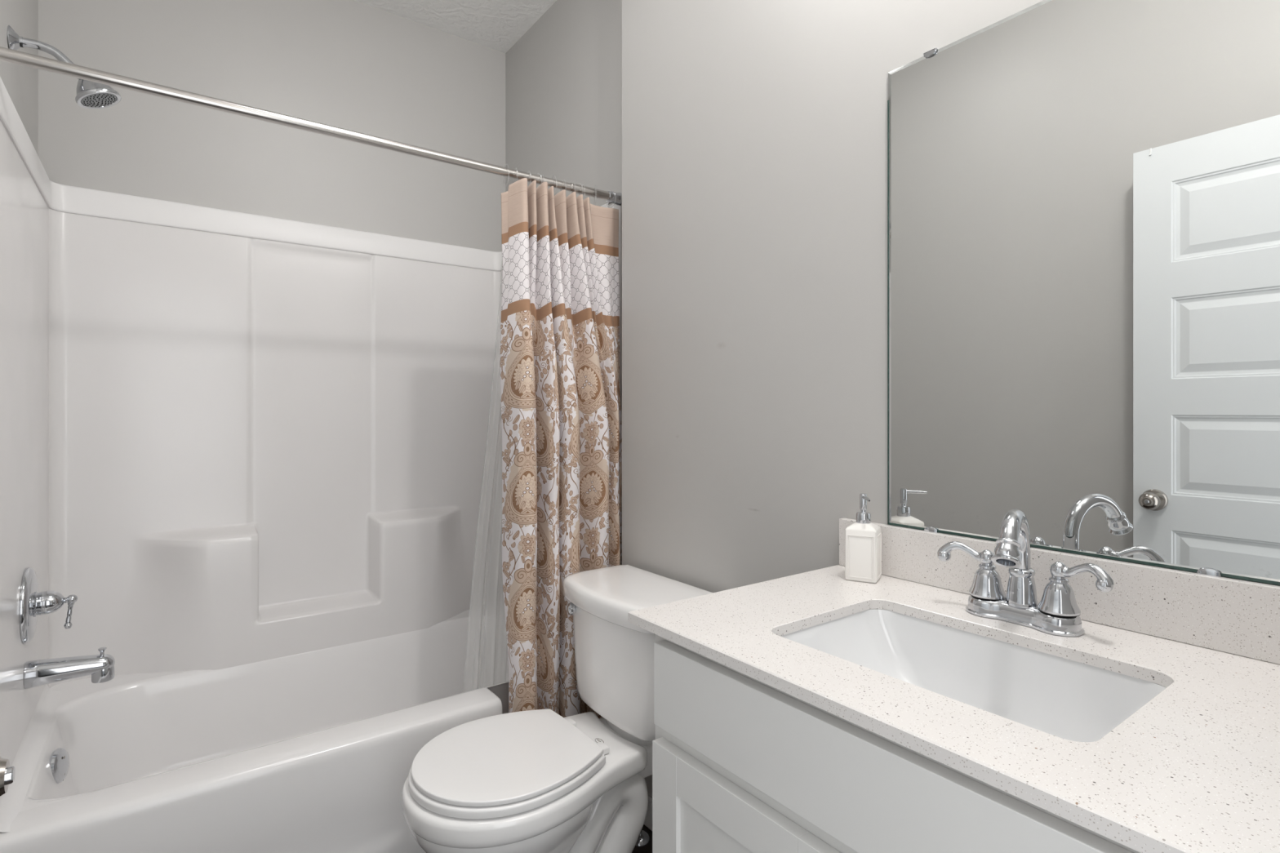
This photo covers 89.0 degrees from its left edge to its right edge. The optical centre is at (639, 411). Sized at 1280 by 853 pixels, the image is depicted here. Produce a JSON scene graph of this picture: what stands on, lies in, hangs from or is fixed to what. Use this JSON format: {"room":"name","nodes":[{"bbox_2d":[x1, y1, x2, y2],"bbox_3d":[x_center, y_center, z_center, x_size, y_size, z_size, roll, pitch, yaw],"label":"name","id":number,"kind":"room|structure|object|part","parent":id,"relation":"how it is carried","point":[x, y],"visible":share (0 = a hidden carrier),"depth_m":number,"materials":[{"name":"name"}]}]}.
{"room":"bathroom","nodes":[
{"label":"bathroom","id":0,"kind":"room"},
{"bbox_2d":[0,755,15,796],"bbox_3d":[-0.363,0.196,0.194,0.177,2.024,0.722,0,0,-36],"label":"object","id":1,"kind":"structure","parent":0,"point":[6,772],"depth_m":0.48,"materials":[{"name":"silver metal"}]},
{"bbox_3d":[-0.504,0.274,0.467,0.073,0.066,0.066,0,0,-36],"label":"knob","id":2,"kind":"part","parent":1,"relation":"part of","materials":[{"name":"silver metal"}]},
{"bbox_2d":[0,0,38,155],"bbox_3d":[-1.064,-0.180,0.858,0.100,2.800,2.884,0,0,-36],"label":"wall","id":3,"kind":"structure","parent":0,"point":[20,82],"depth_m":1.75,"materials":[{"name":"grey paint"}]},
{"bbox_2d":[7,24,120,109],"bbox_3d":[-1.459,-0.867,1.658,0.215,0.154,0.098,0,0,-36],"label":"shower","id":4,"kind":"object","parent":3,"relation":"attached to","point":[90,95],"visible":0.88,"depth_m":1.65,"materials":[{"name":"silver metal"}]},
{"bbox_3d":[-1.486,-0.891,1.638,0.128,0.069,0.021,0,0,-36],"label":"arm","id":5,"kind":"part","parent":4,"relation":"part of","materials":[{"name":"silver metal"}]},
{"bbox_2d":[0,46,622,204],"bbox_3d":[-0.677,-0.702,1.702,1.522,0.040,0.040,0,0,-36],"label":"curtain rod","id":6,"kind":"object","parent":3,"relation":"attached to","point":[7,55],"visible":0.96,"depth_m":1.54,"materials":[{"name":"silver metal"}]},
{"bbox_3d":[-0.266,-0.694,2.005,0.006,0.067,0.046,0,0,-36],"label":"curtain ring","id":7,"kind":"object","parent":6,"relation":"hanging from","visible":0},
{"bbox_2d":[474,265,506,676],"bbox_3d":[-0.370,0.189,2.059,0.354,1.662,0.144,0,0,-36],"label":"liner","id":8,"kind":"object","parent":7,"relation":"hanging from","point":[501,265],"visible":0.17,"depth_m":2.02,"materials":[{"name":"white plastic"}]},
{"bbox_2d":[499,177,622,718],"bbox_3d":[-0.212,0.225,1.972,0.411,1.807,0.165,0,0,-32],"label":"shower curtain","id":9,"kind":"object","parent":7,"relation":"hanging from","point":[559,362],"visible":0.72,"depth_m":1.90,"materials":[{"name":"fabric"}]},
{"bbox_2d":[38,0,505,688],"bbox_3d":[-1.196,-0.180,2.490,1.624,2.800,0.100,0,0,-36],"label":"wall","id":10,"kind":"structure","parent":0,"point":[353,65],"depth_m":2.36,"materials":[{"name":"grey paint"}]},
{"bbox_2d":[355,0,556,53],"bbox_3d":[-0.410,-1.610,1.340,1.764,0.060,2.884,0,0,-36],"label":"ceiling","id":11,"kind":"structure","parent":0,"point":[496,24],"depth_m":2.60,"materials":[{"name":"white paint"}]},
{"bbox_2d":[505,0,622,564],"bbox_3d":[-0.260,-0.180,2.504,0.100,2.800,0.989,0,0,-36],"label":"wall","id":12,"kind":"structure","parent":0,"point":[563,75],"depth_m":2.42,"materials":[{"name":"grey paint"}]},
{"bbox_2d":[632,824,652,852],"bbox_3d":[-0.410,1.250,1.340,1.764,0.060,2.884,0,0,-36],"label":"floor","id":13,"kind":"structure","parent":0,"point":[648,848],"depth_m":1.82,"materials":[{"name":"brown wood"}]},
{"bbox_2d":[0,76,621,852],"bbox_3d":[-0.932,0.262,2.048,1.522,1.912,0.920,0,0,-36],"label":"bathtub","id":14,"kind":"object","parent":13,"relation":"on","point":[256,455],"visible":0.86,"depth_m":2.13,"materials":[{"name":"white plastic"}]},
{"bbox_2d":[19,567,77,644],"bbox_3d":[-1.482,0.481,1.641,0.098,0.184,0.184,0,0,-36],"label":"shower valve","id":15,"kind":"object","parent":14,"relation":"attached to","point":[33,603],"visible":1,"depth_m":1.60,"materials":[{"name":"silver metal"}]},
{"bbox_3d":[-1.453,0.511,1.662,0.027,0.085,0.023,0,0,-36],"label":"lever handle","id":16,"kind":"part","parent":15,"relation":"part of","materials":[{"name":"silver metal"}]},
{"bbox_3d":[-1.470,0.898,1.648,0.023,0.084,0.084,0,0,-22],"label":"overflow plate","id":17,"kind":"part","parent":14,"relation":"part of","materials":[{"name":"silver metal"}]},
{"bbox_2d":[23,647,115,688],"bbox_3d":[-1.452,0.659,1.663,0.172,0.083,0.064,0,0,-36],"label":"tub spout","id":18,"kind":"object","parent":14,"relation":"attached to","point":[37,673],"visible":1,"depth_m":1.64,"materials":[{"name":"silver metal"}]},
{"bbox_3d":[-1.403,0.628,1.699,0.018,0.020,0.018,0,0,-36],"label":"diverter knob","id":19,"kind":"part","parent":18,"relation":"part of","materials":[{"name":"silver metal"}]},
{"bbox_3d":[-0.946,0.123,2.067,1.466,1.470,0.856,0,0,-36],"label":"wall panel","id":20,"kind":"part","parent":14,"relation":"part of","materials":[{"name":"white plastic"}]},
{"bbox_2d":[23,614,508,802],"bbox_3d":[-0.930,0.985,2.032,1.412,0.310,0.686,0,0,-36],"label":"basin","id":21,"kind":"object","parent":14,"relation":"in","point":[86,743],"depth_m":2.12,"materials":[{"name":"white plastic"}]},
{"bbox_2d":[401,564,712,852],"bbox_3d":[-0.204,0.841,1.589,0.722,0.758,0.461,0,0,-36],"label":"toilet","id":22,"kind":"object","parent":13,"relation":"on","point":[540,780],"visible":0.97,"depth_m":1.54,"materials":[{"name":"white glazed porcelain"},{"name":"white plastic"},{"name":"polished chrome"}]},
{"bbox_3d":[-0.338,1.044,1.490,0.377,0.349,0.390,0,0,-36],"label":"bowl","id":23,"kind":"part","parent":22,"relation":"part of","materials":[{"name":"white ceramic"}]},
{"bbox_3d":[-0.319,0.812,1.504,0.410,0.020,0.382,0,0,-36],"label":"seat","id":24,"kind":"part","parent":22,"relation":"part of","materials":[{"name":"white plastic"}]},
{"bbox_3d":[-0.318,0.792,1.505,0.400,0.012,0.374,0,0,-36],"label":"lid","id":25,"kind":"part","parent":22,"relation":"part of","materials":[{"name":"white plastic"}]},
{"bbox_3d":[-0.012,0.660,1.730,0.222,0.280,0.424,0,0,-36],"label":"tank","id":26,"kind":"part","parent":22,"relation":"part of","materials":[{"name":"white ceramic"}]},
{"bbox_3d":[-0.017,0.491,1.727,0.258,0.057,0.461,0,0,-36],"label":"tank lid","id":27,"kind":"part","parent":22,"relation":"part of","materials":[{"name":"white ceramic"}]},
{"bbox_2d":[635,829,650,847],"bbox_3d":[-0.009,1.011,1.861,0.072,0.417,0.083,0,0,-17],"label":"water supply valve","id":28,"kind":"object","parent":13,"relation":"on","point":[644,839],"visible":0.12,"depth_m":1.83,"materials":[{"name":"silver metal"}]},
{"bbox_2d":[652,634,1140,852],"bbox_3d":[0.449,0.779,0.882,0.546,0.882,0.747,0,0,-36],"label":"vanity cabinet","id":29,"kind":"object","parent":13,"relation":"on","point":[741,763],"visible":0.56,"depth_m":0.78,"materials":[{"name":"white paint"}]},
{"bbox_3d":[0.129,0.805,0.873,0.020,0.594,0.343,0,0,-36],"label":"door","id":30,"kind":"part","parent":29,"relation":"part of","materials":[{"name":"white paint"}]},
{"bbox_2d":[627,564,1279,852],"bbox_3d":[0.440,0.330,0.890,0.556,0.016,0.795,0,0,-36],"label":"countertop","id":31,"kind":"structure","parent":29,"relation":"on","point":[1196,768],"depth_m":0.70,"materials":[{"name":"white stone"}]},
{"bbox_2d":[844,493,881,583],"bbox_3d":[0.426,0.240,1.246,0.059,0.163,0.071,0,0,29],"label":"soap dispenser","id":32,"kind":"object","parent":31,"relation":"on","point":[863,538],"visible":1,"depth_m":1.23,"materials":[{"name":"white ceramic"}]},
{"bbox_2d":[844,522,880,583],"bbox_3d":[0.429,0.268,1.251,0.057,0.107,0.057,0,0,29],"label":"bottle","id":33,"kind":"object","parent":32,"relation":"attached to","point":[862,540],"depth_m":1.23,"materials":[{"name":"white ceramic"}]},
{"bbox_3d":[0.429,0.275,1.251,0.059,0.081,0.059,0,0,29],"label":"embossed frame","id":34,"kind":"part","parent":32,"relation":"part of","materials":[{"name":"white ceramic"}]},
{"bbox_2d":[780,608,1166,742],"bbox_3d":[0.419,0.411,0.874,0.314,0.144,0.448,0,0,-36],"label":"sink","id":35,"kind":"object","parent":31,"relation":"in","point":[1063,698],"visible":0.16,"depth_m":0.96,"materials":[{"name":"white ceramic"}]},
{"bbox_2d":[937,508,1114,636],"bbox_3d":[0.566,0.232,0.990,0.163,0.179,0.211,0,0,-2],"label":"sink faucet","id":36,"kind":"object","parent":31,"relation":"on","point":[1057,613],"visible":1,"depth_m":0.97,"materials":[{"name":"silver metal"}]},
{"bbox_3d":[0.530,0.232,1.060,0.087,0.035,0.024,0,0,38],"label":"lever","id":37,"kind":"part","parent":36,"relation":"part of","materials":[{"name":"silver metal"}]},
{"bbox_3d":[0.586,0.268,0.999,0.044,0.056,0.044,0,0,-36],"label":"spout","id":38,"kind":"part","parent":36,"relation":"part of","materials":[{"name":"silver metal"}]},
{"bbox_3d":[0.586,0.308,0.999,0.065,0.028,0.163,0,0,-36],"label":"plate","id":39,"kind":"part","parent":36,"relation":"part of","materials":[{"name":"silver metal"}]},
{"bbox_3d":[0.628,0.232,0.928,0.024,0.035,0.087,0,0,-21],"label":"lever","id":40,"kind":"part","parent":36,"relation":"part of","materials":[{"name":"silver metal"}]},
{"bbox_2d":[622,0,1275,798],"bbox_3d":[0.540,-0.180,1.364,0.165,2.800,1.795,0,0,-36],"label":"wall","id":41,"kind":"structure","parent":0,"point":[754,132],"depth_m":1.58,"materials":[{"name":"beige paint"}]},
{"bbox_2d":[644,795,652,831],"bbox_3d":[0.184,1.177,1.697,0.014,0.085,0.833,0,0,-36],"label":"baseboard","id":42,"kind":"structure","parent":41,"relation":"attached to","point":[648,821],"depth_m":1.90,"materials":[{"name":"white paint"}]},
{"bbox_2d":[839,517,1279,664],"bbox_3d":[0.658,0.273,1.048,0.019,0.097,0.791,0,0,-36],"label":"backsplash","id":43,"kind":"structure","parent":41,"relation":"attached to","point":[1235,616],"depth_m":0.94,"materials":[{"name":"white stone"}]},
{"bbox_2d":[887,0,1279,585],"bbox_3d":[0.694,-0.223,1.011,0.005,0.892,0.684,0,0,-36],"label":"wall mirror","id":44,"kind":"object","parent":41,"relation":"attached to","point":[1083,196],"visible":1,"depth_m":1.00,"materials":[{"name":"silver glass"}]},
{"bbox_2d":[923,47,937,57],"bbox_3d":[0.542,-0.666,1.214,0.010,0.010,0.025,0,0,-36],"label":"mirror clip","id":45,"kind":"object","parent":44,"relation":"attached to","point":[930,53],"visible":1,"depth_m":1.21,"materials":[{"name":"silver metal"}]},
{"bbox_2d":[924,526,937,533],"bbox_3d":[0.541,0.220,1.211,0.004,0.010,0.025,0,0,-36],"label":"mirror clip","id":46,"kind":"object","parent":44,"relation":"attached to","point":[930,529],"visible":1,"depth_m":1.21,"materials":[{"name":"silver metal"}]},
{"bbox_2d":[1196,568,1221,577],"bbox_3d":[0.778,0.220,0.889,0.004,0.010,0.025,0,0,-36],"label":"mirror clip","id":47,"kind":"object","parent":44,"relation":"attached to","point":[1206,571],"visible":1,"depth_m":0.89,"materials":[{"name":"silver metal"}]}
]}

